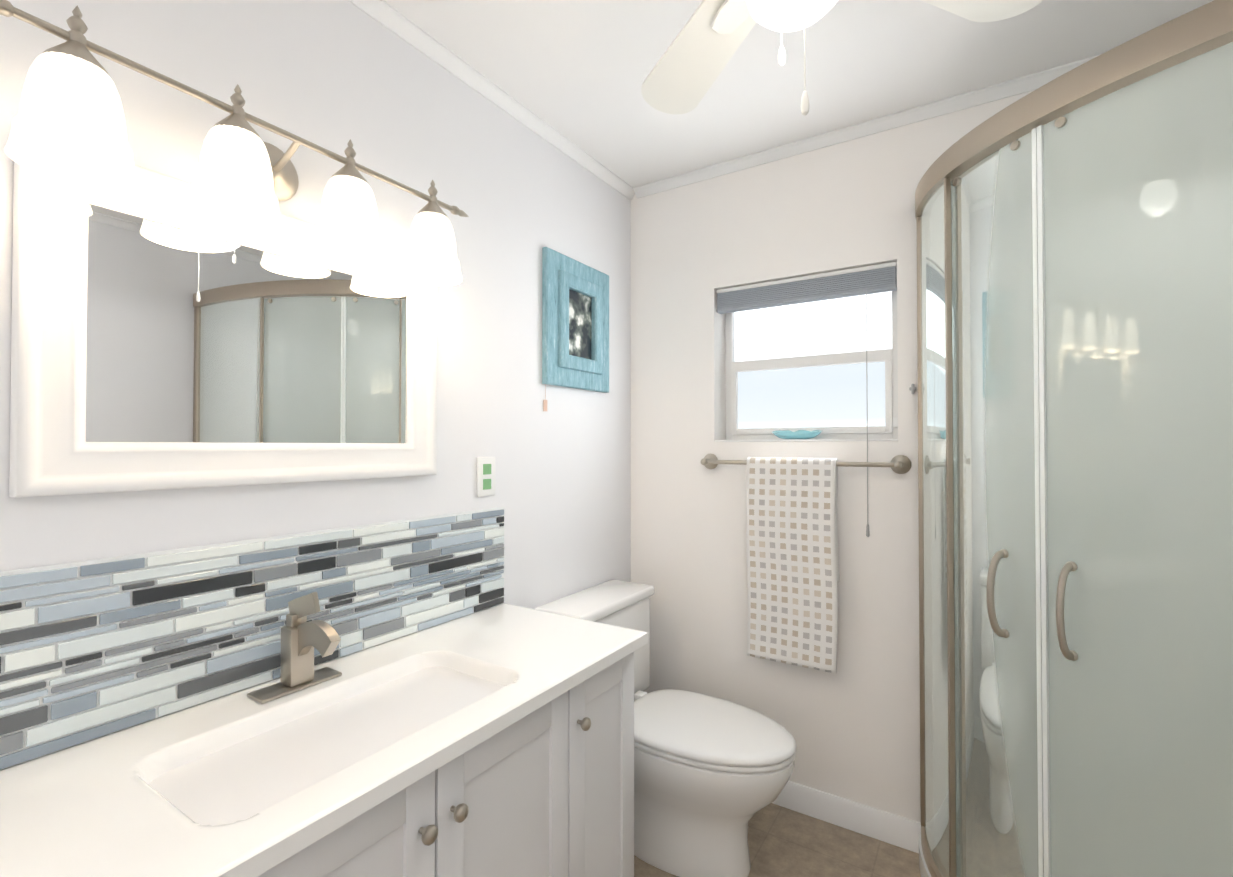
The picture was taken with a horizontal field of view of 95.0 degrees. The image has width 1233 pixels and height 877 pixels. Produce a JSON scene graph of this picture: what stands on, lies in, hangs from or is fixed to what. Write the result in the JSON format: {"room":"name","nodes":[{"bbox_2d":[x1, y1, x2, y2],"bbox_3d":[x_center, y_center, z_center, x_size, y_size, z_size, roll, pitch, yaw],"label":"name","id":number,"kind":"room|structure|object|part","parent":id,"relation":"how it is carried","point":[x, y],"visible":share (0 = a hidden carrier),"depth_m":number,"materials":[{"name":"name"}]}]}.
{"room":"bathroom","nodes":[
{"label":"bathroom","id":0,"kind":"room"},
{"bbox_2d":[0,0,630,608],"bbox_3d":[-0.759,0.126,1.290,0.120,2.440,3.203,0,-1,33],"label":"wall","id":1,"kind":"structure","parent":0,"point":[334,76],"depth_m":1.50,"materials":[{"name":"paint"}]},
{"bbox_2d":[9,161,436,497],"bbox_3d":[-0.717,-0.192,1.216,0.031,0.575,0.806,0,-1,33],"label":"mirror","id":2,"kind":"object","parent":1,"relation":"attached to","point":[162,338],"visible":0.83,"depth_m":1.08,"materials":[{"name":"white paint"}]},
{"bbox_3d":[-0.726,-0.192,1.222,0.006,0.415,0.646,0,-1,33],"label":"glass","id":3,"kind":"part","parent":2,"relation":"part of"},
{"bbox_2d":[0,0,468,285],"bbox_3d":[-0.665,-0.534,1.154,0.190,0.252,0.918,0,-1,33],"label":"sconce","id":4,"kind":"object","parent":1,"relation":"attached to","point":[68,124],"visible":1,"depth_m":1.00,"materials":[{"name":"white glass"}]},
{"bbox_2d":[0,507,504,769],"bbox_3d":[-0.726,0.362,1.216,0.008,0.304,1.376,0,-1,33],"label":"backsplash","id":5,"kind":"structure","parent":1,"relation":"attached to","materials":[{"name":"multicoloured glass"}]},
{"bbox_2d":[477,457,494,496],"bbox_3d":[-0.399,0.117,1.732,0.008,0.120,0.074,0,-1,33],"label":"electrical outlet plate","id":6,"kind":"object","parent":1,"relation":"attached to","point":[485,476],"visible":1,"depth_m":1.73,"materials":[{"name":"white plastic"}]},
{"bbox_2d":[348,0,635,199],"bbox_3d":[-0.708,-1.077,1.242,0.034,0.034,2.912,0,-1,33],"label":"crown molding","id":7,"kind":"structure","parent":1,"relation":"attached to","point":[389,17],"depth_m":1.71,"materials":[{"name":"paint"}]},
{"bbox_2d":[542,247,608,410],"bbox_3d":[-0.137,-0.378,2.122,0.035,0.570,0.395,0,-1,33],"label":"picture frame","id":8,"kind":"object","parent":1,"relation":"attached to","point":[575,323],"visible":1,"depth_m":2.09,"materials":[{"name":"wood"}]},
{"bbox_2d":[569,289,591,359],"bbox_3d":[-0.147,-0.426,2.129,0.011,0.255,0.175,0,-1,33],"label":"photo","id":9,"kind":"object","parent":8,"relation":"attached to","point":[580,303],"depth_m":2.13},
{"bbox_2d":[634,803,920,876],"bbox_3d":[0.260,1.388,0.622,2.340,0.100,3.203,0,-1,33],"label":"floor","id":10,"kind":"structure","parent":0,"point":[784,842],"depth_m":1.85,"materials":[{"name":"tile"}]},
{"bbox_2d":[0,507,647,876],"bbox_3d":[-0.507,0.776,1.073,0.526,1.134,1.384,0,-1,33],"label":"bathroom vanity","id":11,"kind":"object","parent":10,"relation":"on","point":[416,697],"visible":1,"depth_m":1.05,"materials":[{"name":"paint"}]},
{"bbox_2d":[247,592,341,703],"bbox_3d":[-0.619,0.412,1.147,0.173,0.203,0.164,0,-1,33],"label":"faucet","id":12,"kind":"object","parent":11,"relation":"on","point":[299,683],"depth_m":1.15,"materials":[{"name":"silver metal"}]},
{"bbox_3d":[-0.410,0.888,0.813,0.019,0.655,0.351,0,-1,33],"label":"door","id":13,"kind":"part","parent":11,"relation":"part of","materials":[{"name":"paint"}]},
{"bbox_3d":[-0.214,0.892,1.120,0.019,0.655,0.364,0,-1,33],"label":"door","id":14,"kind":"part","parent":11,"relation":"part of","materials":[{"name":"paint"}]},
{"bbox_3d":[-0.037,0.895,1.398,0.019,0.655,0.284,0,-1,33],"label":"door","id":15,"kind":"part","parent":11,"relation":"part of","materials":[{"name":"paint"}]},
{"bbox_2d":[535,580,796,876],"bbox_3d":[0.189,0.961,1.888,0.806,0.784,0.490,0,-1,33],"label":"toilet","id":16,"kind":"object","parent":10,"relation":"on","point":[712,775],"visible":0.67,"depth_m":1.74,"materials":[{"name":"ceramic"}]},
{"bbox_3d":[-0.065,0.771,2.052,0.204,0.400,0.490,0,-1,33],"label":"tank","id":17,"kind":"part","parent":16,"relation":"part of","materials":[{"name":"ceramic"}]},
{"bbox_3d":[0.280,0.933,1.830,0.589,0.050,0.396,0,-1,33],"label":"seat","id":18,"kind":"part","parent":16,"relation":"part of","materials":[{"name":"white plastic"}]},
{"bbox_2d":[915,0,1232,876],"bbox_3d":[1.284,0.270,1.214,1.193,2.150,0.783,0,-1,33],"label":"shower","id":19,"kind":"object","parent":10,"relation":"on","point":[1075,406],"visible":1,"depth_m":1.23,"materials":[{"name":"glass"}]},
{"bbox_2d":[919,834,930,876],"bbox_3d":[1.284,1.312,1.201,1.193,0.064,0.783,0,-1,33],"label":"tray","id":20,"kind":"object","parent":19,"relation":"on","point":[925,871],"depth_m":1.73,"materials":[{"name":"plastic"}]},
{"bbox_2d":[383,0,1213,187],"bbox_3d":[0.260,-1.152,0.654,2.540,0.100,3.203,0,-1,33],"label":"ceiling","id":21,"kind":"structure","parent":0,"point":[576,72],"depth_m":1.62,"materials":[{"name":"paint"}]},
{"bbox_2d":[641,0,1042,115],"bbox_3d":[0.290,-0.796,0.920,0.816,0.604,0.816,0,-1,26],"label":"ceiling fan","id":22,"kind":"object","parent":21,"relation":"hanging from","point":[690,65],"visible":1,"depth_m":1.14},
{"bbox_3d":[0.290,-0.727,0.919,0.160,0.082,0.160,0,-1,33],"label":"globe","id":23,"kind":"part","parent":22,"relation":"part of"},
{"bbox_3d":[0.287,-0.634,0.921,0.074,0.280,0.101,0,-1,33],"label":"chain","id":24,"kind":"part","parent":22,"relation":"part of","materials":[{"name":"silver metal"}]},
{"bbox_2d":[631,90,1033,821],"bbox_3d":[1.077,0.134,1.916,2.300,2.440,0.170,0,-1,33],"label":"wall","id":25,"kind":"structure","parent":0,"point":[851,726],"depth_m":2.11,"materials":[{"name":"paint"}]},
{"bbox_2d":[701,453,910,673],"bbox_3d":[0.643,0.429,2.037,0.746,0.744,0.084,0,-1,33],"label":"towel rail","id":26,"kind":"object","parent":25,"relation":"attached to","point":[793,578],"visible":1,"depth_m":2.00,"materials":[{"name":"white fabric"}]},
{"bbox_2d":[746,457,839,673],"bbox_3d":[0.626,0.435,2.025,0.320,0.732,0.047,0,-1,33],"label":"towel","id":27,"kind":"object","parent":26,"relation":"hanging from","point":[792,530],"depth_m":2.00,"materials":[{"name":"white fabric"}]},
{"bbox_2d":[725,270,915,536],"bbox_3d":[0.730,-0.130,2.123,0.715,0.944,0.171,0,-1,33],"label":"window","id":28,"kind":"structure","parent":25,"relation":"in","point":[888,357],"depth_m":2.13,"materials":[{"name":"white plastic"}]},
{"bbox_2d":[715,439,897,441],"bbox_3d":[0.698,0.008,2.123,0.658,0.008,0.104,0,-1,33],"label":"window ledge","id":29,"kind":"object","parent":28,"relation":"attached to","point":[800,440],"visible":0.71,"depth_m":2.08,"materials":[{"name":"paint"}]},
{"bbox_2d":[772,430,821,438],"bbox_3d":[0.680,-0.015,2.132,0.188,0.035,0.085,0,-1,33],"label":"glass dish","id":30,"kind":"object","parent":29,"relation":"on","point":[798,434],"visible":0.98,"depth_m":2.10,"materials":[{"name":"blue glass"}]},
{"bbox_2d":[716,262,896,313],"bbox_3d":[0.686,-0.554,2.112,0.652,0.091,0.040,0,-1,33],"label":"window blind","id":31,"kind":"object","parent":28,"relation":"attached to","point":[871,279],"visible":0.98,"depth_m":2.08,"materials":[{"name":"fabric"}]},
{"bbox_3d":[0.739,-0.295,2.192,0.658,0.613,0.048,0,-1,33],"label":"frame","id":32,"kind":"part","parent":28,"relation":"part of","materials":[{"name":"white plastic"}]},
{"bbox_3d":[0.740,-0.295,2.193,0.600,0.555,0.004,0,-1,33],"label":"glass","id":33,"kind":"part","parent":28,"relation":"part of","materials":[{"name":"clear glass"}]},
{"bbox_3d":[0.924,-0.086,1.907,0.157,0.850,0.018,0,-1,33],"label":"cord","id":34,"kind":"part","parent":28,"relation":"part of","materials":[{"name":"white"}]},
{"bbox_2d":[892,417,897,426],"bbox_3d":[0.986,-0.057,1.996,0.020,0.035,0.012,0,-1,33],"label":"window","id":35,"kind":"structure","parent":28,"relation":"attached to","point":[894,421],"depth_m":1.99,"materials":[{"name":"white plastic"}]},
{"bbox_2d":[772,781,920,852],"bbox_3d":[0.532,1.309,2.139,1.125,0.095,0.014,0,-1,33],"label":"baseboard","id":36,"kind":"structure","parent":25,"relation":"attached to","point":[887,827],"depth_m":1.93,"materials":[{"name":"paint"}]},
{"bbox_2d":[636,54,1100,197],"bbox_3d":[1.027,-1.069,1.842,2.190,0.034,0.034,0,-1,33],"label":"crown molding","id":37,"kind":"structure","parent":25,"relation":"attached to","point":[1030,82],"depth_m":1.94,"materials":[{"name":"paint"}]},
{"label":"outside","id":38,"kind":"structure","parent":0,"visible":0},
{"bbox_2d":[735,291,891,428],"bbox_3d":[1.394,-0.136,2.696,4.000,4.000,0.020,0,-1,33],"label":"window glass","id":39,"kind":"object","parent":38,"point":[818,387],"depth_m":2.92,"materials":[{"name":"clear glass"}]}
]}

